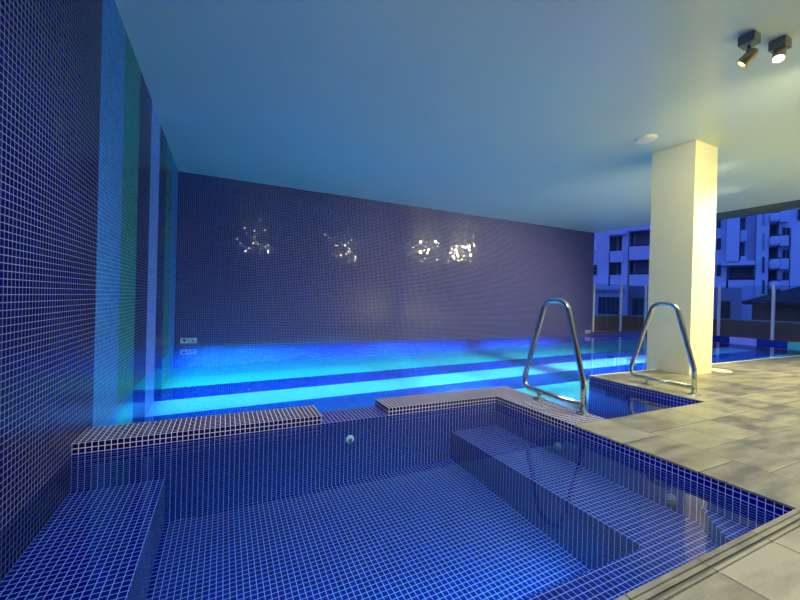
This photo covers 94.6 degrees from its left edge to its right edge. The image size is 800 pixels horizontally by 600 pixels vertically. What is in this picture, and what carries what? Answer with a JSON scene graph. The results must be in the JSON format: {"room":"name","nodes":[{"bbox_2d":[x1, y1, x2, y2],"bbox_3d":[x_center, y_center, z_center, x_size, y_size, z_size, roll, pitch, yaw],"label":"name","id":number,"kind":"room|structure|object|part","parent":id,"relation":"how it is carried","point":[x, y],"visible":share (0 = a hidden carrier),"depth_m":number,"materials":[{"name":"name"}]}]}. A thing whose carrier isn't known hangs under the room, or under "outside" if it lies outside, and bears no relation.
{"room":"indoor swimming pool","nodes":[
{"label":"indoor swimming pool","id":0,"kind":"room"},
{"bbox_2d":[0,0,177,582],"bbox_3d":[-2.062,-0.267,2.081,0.200,4.810,11.940,1,0,-26],"label":"wall","id":1,"kind":"structure","parent":0,"point":[89,171],"depth_m":2.32,"materials":[{"name":"blue tile"}]},
{"bbox_2d":[71,402,495,523],"bbox_3d":[-0.461,1.510,3.384,3.890,0.931,0.320,1,0,-26],"label":"wall","id":2,"kind":"structure","parent":0,"point":[203,476],"depth_m":2.96,"materials":[{"name":"blue tile"}]},
{"bbox_2d":[72,405,321,453],"bbox_3d":[-1.465,0.986,2.896,1.635,0.069,0.320,1,0,-26],"label":"pool ledge","id":3,"kind":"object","parent":2,"relation":"on","point":[93,439],"depth_m":2.76,"materials":[{"name":"blue tile"}]},
{"bbox_2d":[346,435,353,443],"bbox_3d":[-0.431,1.214,3.204,0.076,0.076,0.022,1,0,-26],"label":"jet","id":4,"kind":"object","parent":2,"relation":"attached to","point":[350,438],"visible":1,"depth_m":3.20,"materials":[{"name":"white plastic"}]},
{"bbox_2d":[146,458,591,599],"bbox_3d":[-0.089,1.742,2.130,3.490,0.397,2.270,1,0,-26],"label":"floor","id":5,"kind":"structure","parent":0,"point":[433,530],"depth_m":2.41,"materials":[{"name":"blue tile"}]},
{"bbox_2d":[0,477,165,599],"bbox_3d":[-1.424,1.584,1.491,0.525,0.627,2.270,1,0,-26],"label":"bench","id":6,"kind":"object","parent":5,"relation":"on","point":[102,543],"visible":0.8,"depth_m":1.90,"materials":[{"name":"blue tile"}]},
{"bbox_2d":[450,425,716,599],"bbox_3d":[0.151,1.618,2.242,2.965,0.636,2.270,1,0,-26],"label":"bench","id":7,"kind":"object","parent":5,"relation":"on","point":[628,539],"visible":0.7,"depth_m":2.38,"materials":[{"name":"blue tile"}]},
{"bbox_2d":[697,505,753,547],"bbox_3d":[1.706,1.290,1.956,0.420,0.104,0.425,1,0,-26],"label":"step corner","id":8,"kind":"structure","parent":7,"relation":"on","point":[721,530],"depth_m":2.04,"materials":[{"name":"blue tile"}]},
{"bbox_2d":[174,171,593,367],"bbox_3d":[2.715,-0.175,10.865,15.990,4.810,0.200,1,0,-26],"label":"wall","id":9,"kind":"structure","parent":0,"point":[257,263],"depth_m":8.88,"materials":[{"name":"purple tile"}]},
{"bbox_2d":[180,338,196,342],"bbox_3d":[-4.258,0.820,7.439,0.290,0.105,0.012,1,0,-26],"label":"sign","id":10,"kind":"object","parent":9,"relation":"attached to","point":[182,340],"visible":1,"depth_m":7.44,"materials":[{"name":"grey plastic"}]},
{"bbox_2d":[142,346,722,421],"bbox_3d":[4.088,1.747,7.866,15.970,0.864,6.453,1,0,-26],"label":"swimming pool","id":11,"kind":"structure","parent":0,"point":[331,384],"depth_m":6.88,"materials":[{"name":"liquid"}]},
{"bbox_2d":[398,334,799,362],"bbox_3d":[4.055,1.151,7.851,15.870,0.001,6.433,1,0,-26],"label":"pool water","id":12,"kind":"object","parent":11,"relation":"in","point":[723,350],"visible":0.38,"depth_m":9.73,"materials":[{"name":"blue liquid"}]},
{"bbox_2d":[115,0,799,232],"bbox_3d":[3.624,-2.433,4.758,12.270,0.200,11.540,1,0,-26],"label":"ceiling","id":13,"kind":"structure","parent":0,"point":[526,111],"depth_m":4.36,"materials":[{"name":"paint"}]},
{"bbox_2d":[634,134,657,143],"bbox_3d":[3.556,-2.322,5.348,0.290,0.030,0.290,1,0,-26],"label":"ceiling speaker","id":14,"kind":"object","parent":13,"relation":"attached to","point":[643,139],"visible":1,"depth_m":5.31,"materials":[{"name":"white plastic"}]},
{"bbox_2d":[636,137,654,143],"bbox_3d":[3.556,-2.311,5.348,0.230,0.008,0.230,1,0,-26],"label":"grille","id":15,"kind":"object","parent":14,"relation":"attached to","point":[639,140],"depth_m":5.34,"materials":[{"name":"white plastic"}]},
{"bbox_2d":[736,30,760,67],"bbox_3d":[3.088,-2.209,3.279,0.122,0.266,0.145,1,0,-26],"label":"ceiling spotlight","id":16,"kind":"object","parent":13,"relation":"attached to","point":[747,42],"visible":1,"depth_m":3.25,"materials":[{"name":"grey metal"}]},
{"bbox_2d":[716,200,799,220],"bbox_3d":[9.739,-2.204,6.437,0.220,0.350,9.300,1,0,-26],"label":"trim","id":17,"kind":"structure","parent":13,"relation":"attached to","point":[790,205],"depth_m":8.76,"materials":[{"name":"grey paint"}]},
{"bbox_2d":[768,35,791,62],"bbox_3d":[3.411,-2.241,3.319,0.125,0.184,0.120,1,0,-26],"label":"ceiling spotlight","id":18,"kind":"object","parent":13,"relation":"attached to","point":[778,47],"visible":1,"depth_m":3.29,"materials":[{"name":"grey metal"}]},
{"bbox_2d":[495,403,573,461],"bbox_3d":[1.390,1.558,3.556,0.400,0.931,0.963,1,0,-26],"label":"wall strip","id":19,"kind":"object","parent":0,"point":[541,433],"visible":0.14,"depth_m":3.40,"materials":[{"name":"blue tile"}]},
{"bbox_2d":[554,442,561,450],"bbox_3d":[1.349,1.259,3.168,0.022,0.076,0.076,1,0,-26],"label":"jet","id":20,"kind":"object","parent":19,"relation":"attached to","point":[557,445],"visible":1,"depth_m":3.16,"materials":[{"name":"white plastic"}]},
{"bbox_2d":[592,330,646,334],"bbox_3d":[8.195,1.187,13.501,3.770,0.104,0.200,1,0,-26],"label":"wall","id":21,"kind":"structure","parent":0,"point":[636,331],"depth_m":13.14,"materials":[{"name":"blue tile"}]},
{"bbox_2d":[573,377,792,528],"bbox_3d":[6.989,1.669,5.729,12.380,0.988,2.675,1,0,-26],"label":"wall","id":22,"kind":"structure","parent":0,"point":[649,476],"depth_m":2.56,"materials":[{"name":"blue tile"}]},
{"bbox_2d":[375,386,604,432],"bbox_3d":[0.772,1.042,3.432,1.644,0.069,1.281,1,0,-26],"label":"trim","id":23,"kind":"structure","parent":22,"relation":"on","point":[561,416],"depth_m":3.62,"materials":[{"name":"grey tile"}]},
{"bbox_2d":[522,298,590,415],"bbox_3d":[1.526,0.504,3.662,0.128,1.046,0.819,1,0,-26],"label":"grab rail","id":24,"kind":"object","parent":23,"relation":"on","point":[583,386],"visible":1,"depth_m":3.53,"materials":[{"name":"silver metal"}]},
{"bbox_2d":[666,494,678,506],"bbox_3d":[1.733,1.282,2.361,0.022,0.076,0.076,1,0,-26],"label":"jet","id":25,"kind":"object","parent":22,"relation":"attached to","point":[671,499],"visible":1,"depth_m":2.35,"materials":[{"name":"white plastic"}]},
{"bbox_2d":[589,355,799,377],"bbox_3d":[7.323,1.179,7.353,10.400,0.033,0.028,1,0,-26],"label":"trim","id":26,"kind":"structure","parent":22,"relation":"attached to","point":[796,355],"depth_m":6.50,"materials":[{"name":"beige paint"}]},
{"bbox_2d":[574,356,799,599],"bbox_3d":[6.299,1.160,3.288,15.990,0.012,6.477,1,0,-26],"label":"floor","id":27,"kind":"structure","parent":0,"point":[743,433],"depth_m":2.87,"materials":[{"name":"tile"}]},
{"bbox_2d":[628,302,700,395],"bbox_3d":[3.203,0.545,4.501,0.128,1.046,0.819,1,0,-26],"label":"grab rail","id":28,"kind":"object","parent":27,"relation":"on","point":[693,386],"visible":1,"depth_m":4.38,"materials":[{"name":"silver metal"}]},
{"bbox_2d":[646,140,717,374],"bbox_3d":[4.357,-0.162,5.740,0.600,4.310,0.605,1,0,-26],"label":"column","id":29,"kind":"structure","parent":27,"relation":"on","point":[684,176],"depth_m":5.53,"materials":[{"name":"beige paint"}]},
{"bbox_2d":[711,368,731,371],"bbox_3d":[5.031,1.104,5.819,0.310,0.013,0.310,1,0,-26],"label":"lid","id":30,"kind":"object","parent":27,"relation":"on","point":[713,369],"visible":0.7,"depth_m":5.76,"materials":[{"name":"beige paint"}]},
{"bbox_2d":[594,316,799,341],"bbox_3d":[10.852,1.217,8.376,4.150,1.075,12.140,1,0,-26],"label":"wall","id":31,"kind":"structure","parent":0,"point":[790,332],"depth_m":12.09,"materials":[{"name":"grey concrete"}]},
{"bbox_2d":[592,282,646,331],"bbox_3d":[7.971,0.270,13.346,2.980,1.720,0.060,1,0,-26],"label":"glass balustrade","id":32,"kind":"object","parent":31,"relation":"on","point":[621,285],"visible":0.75,"depth_m":13.32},
{"bbox_3d":[6.658,0.237,12.719,0.070,1.720,0.060,1,0,-26],"label":"post","id":33,"kind":"part","parent":32,"relation":"part of","materials":[{"name":"grey metal"}]},
{"bbox_3d":[7.975,0.270,13.348,0.070,1.720,0.060,1,0,-26],"label":"post","id":34,"kind":"part","parent":32,"relation":"part of","materials":[{"name":"grey metal"}]},
{"bbox_3d":[9.283,0.302,13.973,0.070,1.720,0.060,1,0,-26],"label":"post","id":35,"kind":"part","parent":32,"relation":"part of","materials":[{"name":"grey metal"}]},
{"bbox_2d":[594,315,799,323],"bbox_3d":[10.873,0.667,8.393,4.180,0.055,12.170,1,0,-26],"label":"trim","id":36,"kind":"structure","parent":31,"relation":"on","point":[594,315],"depth_m":12.06,"materials":[{"name":"grey"}]},
{"bbox_2d":[712,335,799,345],"bbox_3d":[10.963,1.727,11.913,0.120,1.035,5.065,1,0,-26],"label":"wall","id":37,"kind":"structure","parent":0,"point":[713,336],"depth_m":11.48,"materials":[{"name":"tile"}]},
{"bbox_2d":[717,284,775,339],"bbox_3d":[11.620,0.381,10.606,0.060,1.700,6.920,1,0,-26],"label":"posts","id":38,"kind":"object","parent":37,"relation":"on","point":[773,285],"visible":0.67,"depth_m":11.22,"materials":[{"name":"silver metal"}]},
{"bbox_3d":[10.744,0.351,12.443,0.060,1.700,0.070,1,0,-26],"label":"post","id":39,"kind":"part","parent":38,"relation":"part of","materials":[{"name":"grey metal"}]},
{"bbox_3d":[11.329,0.371,11.215,0.060,1.700,0.070,1,0,-26],"label":"post","id":40,"kind":"part","parent":38,"relation":"part of","materials":[{"name":"grey metal"}]},
{"bbox_3d":[6.033,1.652,3.680,15.870,0.988,0.200,1,0,-26],"label":"wall","id":41,"kind":"structure","parent":0,"visible":0},
{"bbox_2d":[614,508,799,599],"bbox_3d":[0.441,1.014,1.054,3.488,0.012,0.112,1,0,-26],"label":"trim","id":42,"kind":"structure","parent":41,"relation":"on","point":[693,579],"depth_m":1.44,"materials":[{"name":"stone"}]},
{"label":"outside","id":43,"kind":"structure","parent":0,"visible":0},
{"bbox_3d":[25.417,4.979,50.985,150.000,0.200,190.000,1,0,-26],"label":"ground","id":44,"kind":"structure","parent":43,"visible":0},
{"bbox_2d":[593,224,649,314],"bbox_3d":[23.035,-4.979,38.960,7.379,19.673,14.400,2,0,38],"label":"apartment building","id":45,"kind":"structure","parent":44,"relation":"on","point":[621,256],"depth_m":34.13,"materials":[{"name":"blue"}]},
{"bbox_3d":[18.206,-0.908,33.782,3.983,0.182,0.400,2,0,38],"label":"cornice","id":46,"kind":"part","parent":45,"relation":"part of","materials":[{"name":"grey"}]},
{"bbox_3d":[21.639,-2.375,33.452,1.527,0.136,0.080,2,0,38],"label":"railing","id":47,"kind":"part","parent":45,"relation":"part of","materials":[{"name":"white"}]},
{"bbox_3d":[21.658,-4.957,33.481,1.530,0.136,0.080,2,0,38],"label":"railing","id":48,"kind":"part","parent":45,"relation":"part of","materials":[{"name":"white"}]},
{"bbox_2d":[713,208,799,319],"bbox_3d":[31.259,-3.604,32.655,7.654,17.405,14.130,2,0,38],"label":"apartment building","id":49,"kind":"structure","parent":44,"relation":"on","point":[753,253],"depth_m":28.76,"materials":[{"name":"blue"}]},
{"bbox_3d":[27.464,-1.695,29.505,1.407,0.200,0.080,2,0,38],"label":"railing","id":50,"kind":"part","parent":49,"relation":"part of","materials":[{"name":"blue glass"}]},
{"bbox_2d":[742,286,799,321],"bbox_3d":[21.364,2.046,19.566,4.786,5.687,7.750,2,0,43],"label":"house","id":51,"kind":"structure","parent":44,"relation":"on","point":[787,302],"depth_m":18.17,"materials":[{"name":"tile"}]}
]}

